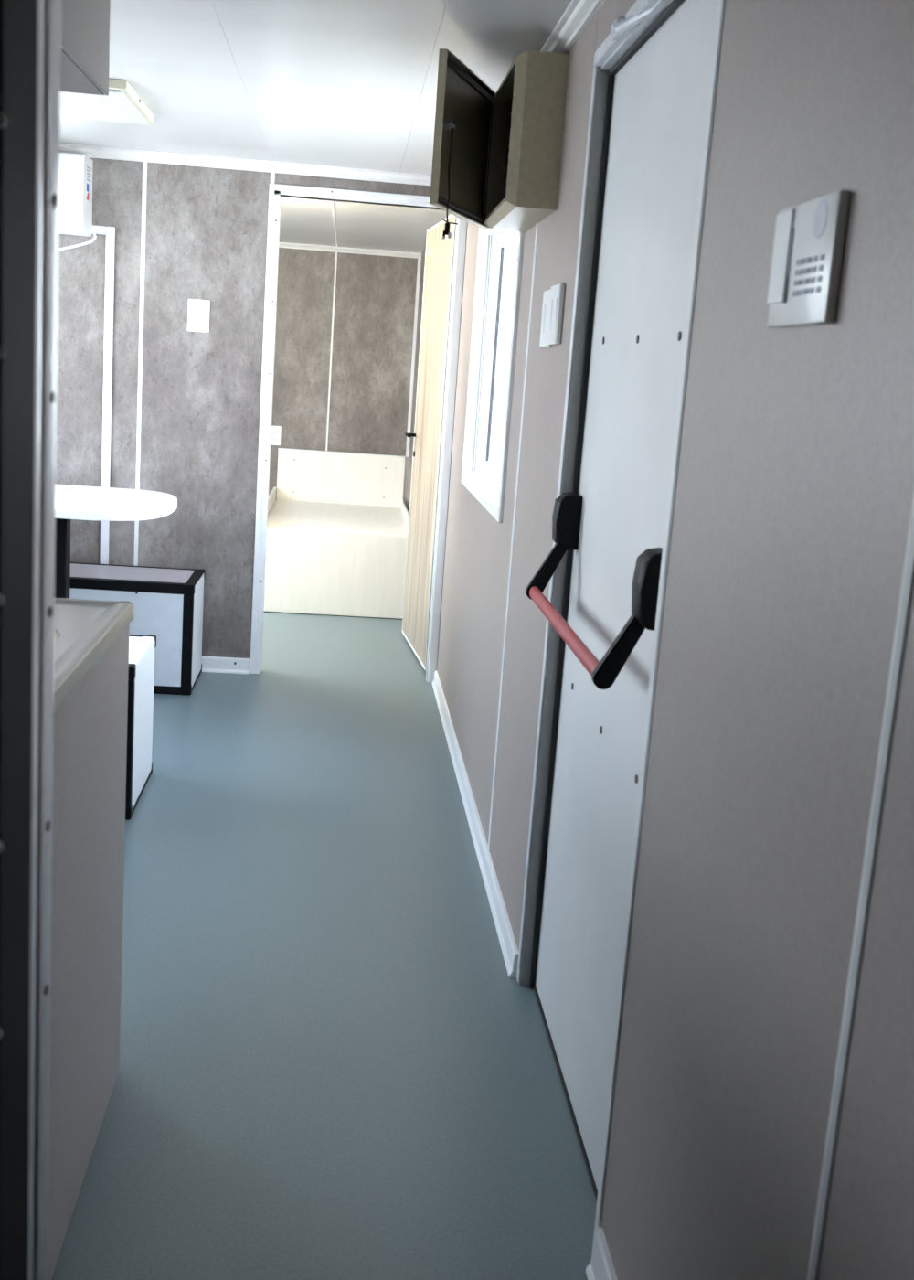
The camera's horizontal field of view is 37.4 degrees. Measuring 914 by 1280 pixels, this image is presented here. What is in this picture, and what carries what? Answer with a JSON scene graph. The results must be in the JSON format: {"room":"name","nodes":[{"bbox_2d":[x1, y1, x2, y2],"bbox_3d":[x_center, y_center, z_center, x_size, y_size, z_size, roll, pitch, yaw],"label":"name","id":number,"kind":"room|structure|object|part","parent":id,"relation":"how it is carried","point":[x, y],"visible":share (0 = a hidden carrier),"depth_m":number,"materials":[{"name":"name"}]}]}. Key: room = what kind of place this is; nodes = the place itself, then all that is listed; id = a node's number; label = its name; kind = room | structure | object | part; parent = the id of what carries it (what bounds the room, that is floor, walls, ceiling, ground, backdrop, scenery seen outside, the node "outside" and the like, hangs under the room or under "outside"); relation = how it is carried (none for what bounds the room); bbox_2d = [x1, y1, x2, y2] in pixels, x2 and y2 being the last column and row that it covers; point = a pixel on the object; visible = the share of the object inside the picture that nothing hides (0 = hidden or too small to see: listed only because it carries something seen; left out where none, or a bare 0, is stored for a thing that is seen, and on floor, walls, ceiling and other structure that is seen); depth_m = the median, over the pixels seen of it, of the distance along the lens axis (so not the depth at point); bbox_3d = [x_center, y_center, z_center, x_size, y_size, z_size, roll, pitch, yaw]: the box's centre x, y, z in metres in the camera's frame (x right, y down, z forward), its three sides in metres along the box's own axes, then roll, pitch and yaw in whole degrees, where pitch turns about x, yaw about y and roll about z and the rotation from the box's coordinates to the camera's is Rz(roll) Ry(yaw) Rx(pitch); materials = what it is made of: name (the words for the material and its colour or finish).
{"room":"mobile home interior","nodes":[
{"label":"mobile home interior","id":0,"kind":"room"},
{"bbox_2d":[0,0,38,1279],"bbox_3d":[-0.745,0.282,-0.091,2.591,2.180,2.146,3,11,-5],"label":"wall","id":1,"kind":"structure","parent":0,"point":[18,18],"depth_m":0.87,"materials":[{"name":"black"}]},
{"bbox_2d":[0,0,61,1279],"bbox_3d":[-0.303,0.146,0.941,0.016,2.100,0.149,3,11,-5],"label":"door frame","id":2,"kind":"structure","parent":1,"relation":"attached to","point":[48,11],"depth_m":0.95,"materials":[{"name":"metal"}]},
{"bbox_2d":[55,157,458,682],"bbox_3d":[-1.222,-0.942,5.820,2.438,2.180,0.095,3,11,-5],"label":"wall","id":3,"kind":"structure","parent":0,"point":[186,405],"depth_m":5.75,"materials":[{"name":"stone"}]},
{"bbox_2d":[58,152,96,251],"bbox_3d":[-1.875,-1.768,5.461,0.805,0.415,0.210,3,11,-5],"label":"air conditioner","id":4,"kind":"object","parent":3,"relation":"attached to","point":[76,170],"visible":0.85,"depth_m":5.40,"materials":[{"name":"white plastic"}]},
{"bbox_3d":[-1.898,-0.973,5.736,1.074,2.180,0.010,3,11,-5],"label":"wall panel","id":5,"kind":"part","parent":3,"relation":"part of","materials":[{"name":"stone"}]},
{"bbox_2d":[91,224,115,564],"bbox_3d":[-1.964,-0.823,5.749,0.962,1.872,0.014,3,11,-5],"label":"trim","id":6,"kind":"structure","parent":3,"relation":"attached to","point":[109,231],"depth_m":5.72,"materials":[{"name":"white plastic"}]},
{"bbox_2d":[187,298,210,332],"bbox_3d":[-1.092,-1.370,5.710,0.092,0.134,0.009,3,11,-5],"label":"light switch","id":7,"kind":"object","parent":3,"relation":"attached to","point":[197,310],"visible":1,"depth_m":5.71,"materials":[{"name":"white plastic"}]},
{"bbox_3d":[-1.099,-0.931,5.809,0.516,2.180,0.010,3,11,-5],"label":"wall panel","id":8,"kind":"part","parent":3,"relation":"part of","materials":[{"name":"stone"}]},
{"bbox_2d":[59,143,431,185],"bbox_3d":[-1.169,-1.980,5.560,2.386,0.040,0.042,3,11,-5],"label":"crown molding","id":9,"kind":"structure","parent":3,"relation":"attached to","point":[95,152],"depth_m":5.58,"materials":[{"name":"white plastic"}]},
{"bbox_3d":[-0.356,-1.903,5.668,0.822,0.120,0.010,3,11,-5],"label":"wall panel","id":10,"kind":"part","parent":3,"relation":"part of","materials":[{"name":"stone"}]},
{"bbox_2d":[249,183,467,682],"bbox_3d":[-0.480,-0.960,6.385,0.836,2.096,1.072,3,11,-5],"label":"door","id":11,"kind":"structure","parent":3,"relation":"in","point":[440,252],"depth_m":6.04,"materials":[{"name":"brown wood"}]},
{"bbox_3d":[-0.233,-1.035,6.838,0.055,0.018,0.123,3,11,-5],"label":"handle","id":12,"kind":"part","parent":11,"relation":"part of","materials":[{"name":"black plastic"}]},
{"bbox_2d":[59,0,571,253],"bbox_3d":[-1.004,-1.656,3.827,2.591,0.148,10.500,3,11,-5],"label":"ceiling","id":13,"kind":"structure","parent":0,"point":[341,83],"depth_m":3.89,"materials":[{"name":"paint"}]},
{"bbox_2d":[60,0,110,95],"bbox_3d":[-0.821,-1.005,1.623,0.515,0.321,1.664,3,11,-5],"label":"upper cabinet","id":14,"kind":"object","parent":13,"relation":"hanging from","point":[84,24],"visible":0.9,"depth_m":2.31,"materials":[{"name":"beige laminate"}]},
{"bbox_2d":[59,78,154,124],"bbox_3d":[-1.315,-1.748,4.346,0.596,0.036,0.600,3,11,-5],"label":"ceiling light","id":15,"kind":"object","parent":13,"relation":"in","point":[122,103],"visible":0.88,"depth_m":4.36,"materials":[{"name":"white plastic"}]},
{"bbox_2d":[51,611,597,1279],"bbox_3d":[-1.159,0.521,4.265,2.591,0.060,10.500,3,11,-5],"label":"floor","id":16,"kind":"structure","parent":0,"point":[333,1065],"depth_m":2.92,"materials":[{"name":"blue plastic"}]},
{"bbox_2d":[46,623,129,1279],"bbox_3d":[-0.875,0.539,1.822,0.602,0.905,1.494,3,11,-5],"label":"base cabinet","id":17,"kind":"object","parent":16,"relation":"on","point":[90,744],"visible":0.52,"depth_m":2.18,"materials":[{"name":"beige laminate"}]},
{"bbox_2d":[53,597,133,715],"bbox_3d":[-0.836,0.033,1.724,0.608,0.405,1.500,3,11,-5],"label":"countertop","id":18,"kind":"structure","parent":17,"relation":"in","point":[86,629],"depth_m":2.21,"materials":[{"name":"white laminate"}]},
{"bbox_2d":[53,484,177,598],"bbox_3d":[-1.741,-0.157,5.191,1.272,0.820,0.845,3,11,-5],"label":"dining table","id":19,"kind":"object","parent":16,"relation":"on","point":[72,502],"visible":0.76,"depth_m":5.11,"materials":[{"name":"white laminate"}]},
{"bbox_3d":[-1.540,-0.130,5.196,0.085,0.768,0.080,3,11,-5],"label":"leg","id":20,"kind":"part","parent":19,"relation":"part of","materials":[{"name":"black plastic"}]},
{"bbox_2d":[69,562,205,695],"bbox_3d":[-1.763,-0.075,5.682,1.334,0.462,0.433,3,11,-5],"label":"storage bench","id":21,"kind":"object","parent":16,"relation":"on","point":[168,602],"visible":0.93,"depth_m":5.53,"materials":[{"name":"white laminate"}]},
{"bbox_3d":[-1.747,-0.030,5.484,1.248,0.387,0.012,3,11,-5],"label":"panel","id":22,"kind":"part","parent":21,"relation":"part of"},
{"bbox_3d":[-1.748,-0.294,5.653,1.248,0.011,0.357,3,11,-5],"label":"lid","id":23,"kind":"part","parent":21,"relation":"part of","materials":[{"name":"white wood"}]},
{"bbox_3d":[-1.763,-0.064,5.684,1.328,0.441,0.427,3,11,-5],"label":"edge frame","id":24,"kind":"part","parent":21,"relation":"part of","materials":[{"name":"black plastic"}]},
{"bbox_3d":[-1.106,-0.046,5.750,0.009,0.427,0.381,3,11,-5],"label":"panel","id":25,"kind":"part","parent":21,"relation":"part of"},
{"bbox_2d":[125,634,156,820],"bbox_3d":[-1.644,0.228,4.191,1.328,0.474,0.476,3,11,-5],"label":"storage bench","id":26,"kind":"object","parent":16,"relation":"on","point":[142,648],"visible":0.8,"depth_m":4.18,"materials":[{"name":"white laminate"}]},
{"bbox_3d":[-1.630,0.003,4.161,1.242,0.011,0.400,3,11,-5],"label":"lid","id":27,"kind":"part","parent":26,"relation":"part of","materials":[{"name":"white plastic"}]},
{"bbox_3d":[-0.991,0.257,4.258,0.009,0.438,0.424,3,11,-5],"label":"panel","id":28,"kind":"part","parent":26,"relation":"part of","materials":[{"name":"white plastic"}]},
{"bbox_2d":[264,448,409,619],"bbox_3d":[-0.743,-0.706,8.358,0.884,0.787,1.848,3,11,-5],"label":"bed base","id":29,"kind":"object","parent":16,"relation":"on","point":[337,528],"visible":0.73,"depth_m":7.54,"materials":[{"name":"beige wood"}]},
{"bbox_3d":[-1.183,-0.601,8.351,0.018,0.522,1.825,3,11,-5],"label":"rail","id":30,"kind":"part","parent":29,"relation":"part of","materials":[{"name":"white wood"}]},
{"bbox_3d":[-0.682,-0.368,7.495,0.882,0.466,0.018,3,11,-5],"label":"panel","id":31,"kind":"part","parent":29,"relation":"part of","materials":[{"name":"white wood"}]},
{"bbox_3d":[-0.805,-0.886,9.242,0.860,0.782,0.030,3,11,-5],"label":"headboard","id":32,"kind":"part","parent":29,"relation":"part of","materials":[{"name":"white wood"}]},
{"bbox_3d":[-0.322,-0.542,8.418,0.014,0.500,1.795,3,11,-5],"label":"rail","id":33,"kind":"part","parent":29,"relation":"part of","materials":[{"name":"white wood"}]},
{"bbox_2d":[268,247,421,504],"bbox_3d":[-1.492,-1.627,9.110,2.591,2.186,0.120,3,11,-5],"label":"wall","id":34,"kind":"structure","parent":0,"point":[346,334],"depth_m":9.07,"materials":[{"name":"stone"}]},
{"bbox_2d":[270,425,281,445],"bbox_3d":[-1.235,-1.382,9.136,0.092,0.130,0.009,3,11,-5],"label":"wall socket","id":35,"kind":"object","parent":34,"relation":"attached to","point":[276,431],"visible":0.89,"depth_m":9.13,"materials":[{"name":"white plastic"}]},
{"bbox_3d":[-1.787,-1.605,9.055,1.837,2.125,0.010,3,11,-5],"label":"wall panel","id":36,"kind":"part","parent":34,"relation":"part of","materials":[{"name":"stone"}]},
{"bbox_2d":[278,242,421,258],"bbox_3d":[-1.431,-2.609,8.850,2.402,0.032,0.040,3,11,-5],"label":"crown molding","id":37,"kind":"structure","parent":34,"relation":"attached to","point":[288,245],"depth_m":8.91,"materials":[{"name":"white plastic"}]},
{"bbox_3d":[-0.589,-1.542,9.165,0.557,2.125,0.010,3,11,-5],"label":"wall panel","id":38,"kind":"part","parent":34,"relation":"part of","materials":[{"name":"stone"}]},
{"bbox_2d":[405,0,913,1279],"bbox_3d":[0.153,-0.512,4.158,0.109,2.186,10.500,3,11,-5],"label":"wall","id":39,"kind":"structure","parent":0,"point":[762,1128],"depth_m":1.50,"materials":[{"name":"laminate"}]},
{"bbox_3d":[-0.161,-1.220,7.579,0.036,2.180,3.284,3,11,-5],"label":"wall panel","id":40,"kind":"part","parent":39,"relation":"part of","materials":[{"name":"stone"}]},
{"bbox_2d":[431,670,518,978],"bbox_3d":[0.016,0.468,4.639,0.020,0.060,2.977,3,11,-5],"label":"baseboard","id":41,"kind":"structure","parent":39,"relation":"attached to","point":[506,940],"depth_m":3.96,"materials":[{"name":"white plastic"}]},
{"bbox_3d":[0.077,-0.643,4.796,0.012,2.180,2.311,3,11,-5],"label":"wall panel","id":42,"kind":"part","parent":39,"relation":"part of","materials":[{"name":"stone"}]},
{"bbox_2d":[461,227,524,522],"bbox_3d":[0.148,-0.949,4.497,0.093,0.975,1.320,3,11,-5],"label":"window","id":43,"kind":"structure","parent":39,"relation":"in","point":[499,263],"depth_m":4.96,"materials":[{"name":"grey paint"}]},
{"bbox_3d":[0.165,-0.987,4.692,0.012,0.879,0.830,3,11,-5],"label":"sash","id":44,"kind":"part","parent":43,"relation":"part of","materials":[{"name":"white plastic"}]},
{"bbox_3d":[0.168,-0.979,4.653,0.005,0.843,0.702,3,11,-5],"label":"pane","id":45,"kind":"part","parent":43,"relation":"part of","materials":[{"name":"clear glass"}]},
{"bbox_2d":[429,48,569,232],"bbox_3d":[0.077,-1.244,3.450,0.298,0.384,0.587,3,11,-5],"label":"wall cabinet","id":46,"kind":"object","parent":39,"relation":"attached to","point":[496,157],"visible":1,"depth_m":3.29,"materials":[{"name":"beige metal"}]},
{"bbox_2d":[441,217,458,239],"bbox_3d":[-0.020,-1.022,3.363,0.043,0.052,0.007,3,11,-5],"label":"plug","id":47,"kind":"object","parent":46,"relation":"hanging from","point":[446,231],"visible":1,"depth_m":3.36,"materials":[{"name":"black plastic"}]},
{"bbox_3d":[-0.018,-1.141,3.314,0.007,0.222,0.053,5,11,4],"label":"cord","id":48,"kind":"part","parent":46,"relation":"part of","materials":[{"name":"black plastic"}]},
{"bbox_3d":[0.016,-1.272,3.483,0.002,0.352,0.531,7,12,14],"label":"box door","id":49,"kind":"part","parent":46,"relation":"part of","materials":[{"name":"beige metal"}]},
{"bbox_3d":[0.123,-1.255,3.448,0.037,0.348,0.580,3,11,-5],"label":"frame","id":50,"kind":"part","parent":46,"relation":"part of","materials":[{"name":"beige metal"}]},
{"bbox_3d":[0.197,-0.338,3.321,0.012,2.180,0.683,3,11,-5],"label":"wall panel","id":51,"kind":"part","parent":39,"relation":"part of","materials":[{"name":"stone"}]},
{"bbox_2d":[539,289,551,347],"bbox_3d":[0.216,-0.771,3.242,0.010,0.135,0.150,3,11,-5],"label":"light switch","id":52,"kind":"object","parent":39,"relation":"attached to","point":[547,293],"visible":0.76,"depth_m":3.25,"materials":[{"name":"white plastic"}]},
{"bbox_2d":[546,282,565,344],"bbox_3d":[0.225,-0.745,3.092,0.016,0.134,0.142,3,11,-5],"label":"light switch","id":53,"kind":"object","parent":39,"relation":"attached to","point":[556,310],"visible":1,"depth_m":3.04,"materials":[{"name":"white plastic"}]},
{"bbox_2d":[540,0,605,53],"bbox_3d":[0.232,-1.418,3.265,0.042,0.040,4.971,3,11,-5],"label":"crown molding","id":54,"kind":"structure","parent":39,"relation":"attached to","point":[579,14],"depth_m":2.98,"materials":[{"name":"white plastic"}]},
{"bbox_2d":[586,1227,618,1279],"bbox_3d":[0.255,1.066,1.707,0.020,0.078,0.922,3,11,-5],"label":"baseboard","id":55,"kind":"structure","parent":39,"relation":"attached to","point":[601,1266],"depth_m":2.11,"materials":[{"name":"white plastic"}]},
{"bbox_3d":[0.337,-1.165,2.271,0.012,0.130,1.050,3,11,-5],"label":"wall panel","id":56,"kind":"part","parent":39,"relation":"part of","materials":[{"name":"stone"}]},
{"bbox_2d":[516,0,725,1254],"bbox_3d":[0.263,-0.097,2.480,0.153,2.050,1.040,3,11,-5],"label":"door","id":57,"kind":"structure","parent":39,"relation":"in","point":[656,74],"depth_m":2.49,"materials":[{"name":"metal"}]},
{"bbox_3d":[0.191,-0.147,2.889,0.080,0.125,0.026,3,11,-5],"label":"bar arm","id":58,"kind":"part","parent":57,"relation":"part of","materials":[{"name":"black plastic"}]},
{"bbox_3d":[0.255,0.016,2.103,0.080,0.125,0.026,3,11,-5],"label":"bar arm","id":59,"kind":"part","parent":57,"relation":"part of","materials":[{"name":"black plastic"}]},
{"bbox_3d":[0.328,-1.091,2.341,0.026,0.037,0.364,1,12,-14],"label":"closer arm","id":60,"kind":"part","parent":57,"relation":"part of","materials":[{"name":"metal"}]},
{"bbox_3d":[0.298,0.004,1.987,0.014,2.050,0.030,3,11,-5],"label":"trim","id":61,"kind":"part","parent":57,"relation":"part of","materials":[{"name":"grey metal"}]},
{"bbox_3d":[0.339,0.025,1.566,0.012,2.180,0.806,3,11,-5],"label":"wall panel","id":62,"kind":"part","parent":39,"relation":"part of","materials":[{"name":"stone"}]},
{"bbox_2d":[767,190,850,328],"bbox_3d":[0.362,-0.392,1.409,0.015,0.126,0.189,3,11,-5],"label":"panel","id":63,"kind":"object","parent":39,"relation":"attached to","point":[810,236],"visible":1,"depth_m":1.38,"materials":[{"name":"white plastic"}]},
{"bbox_3d":[0.459,0.331,0.090,0.012,2.180,2.169,3,11,-5],"label":"wall panel","id":64,"kind":"part","parent":39,"relation":"part of","materials":[{"name":"stone"}]}
]}

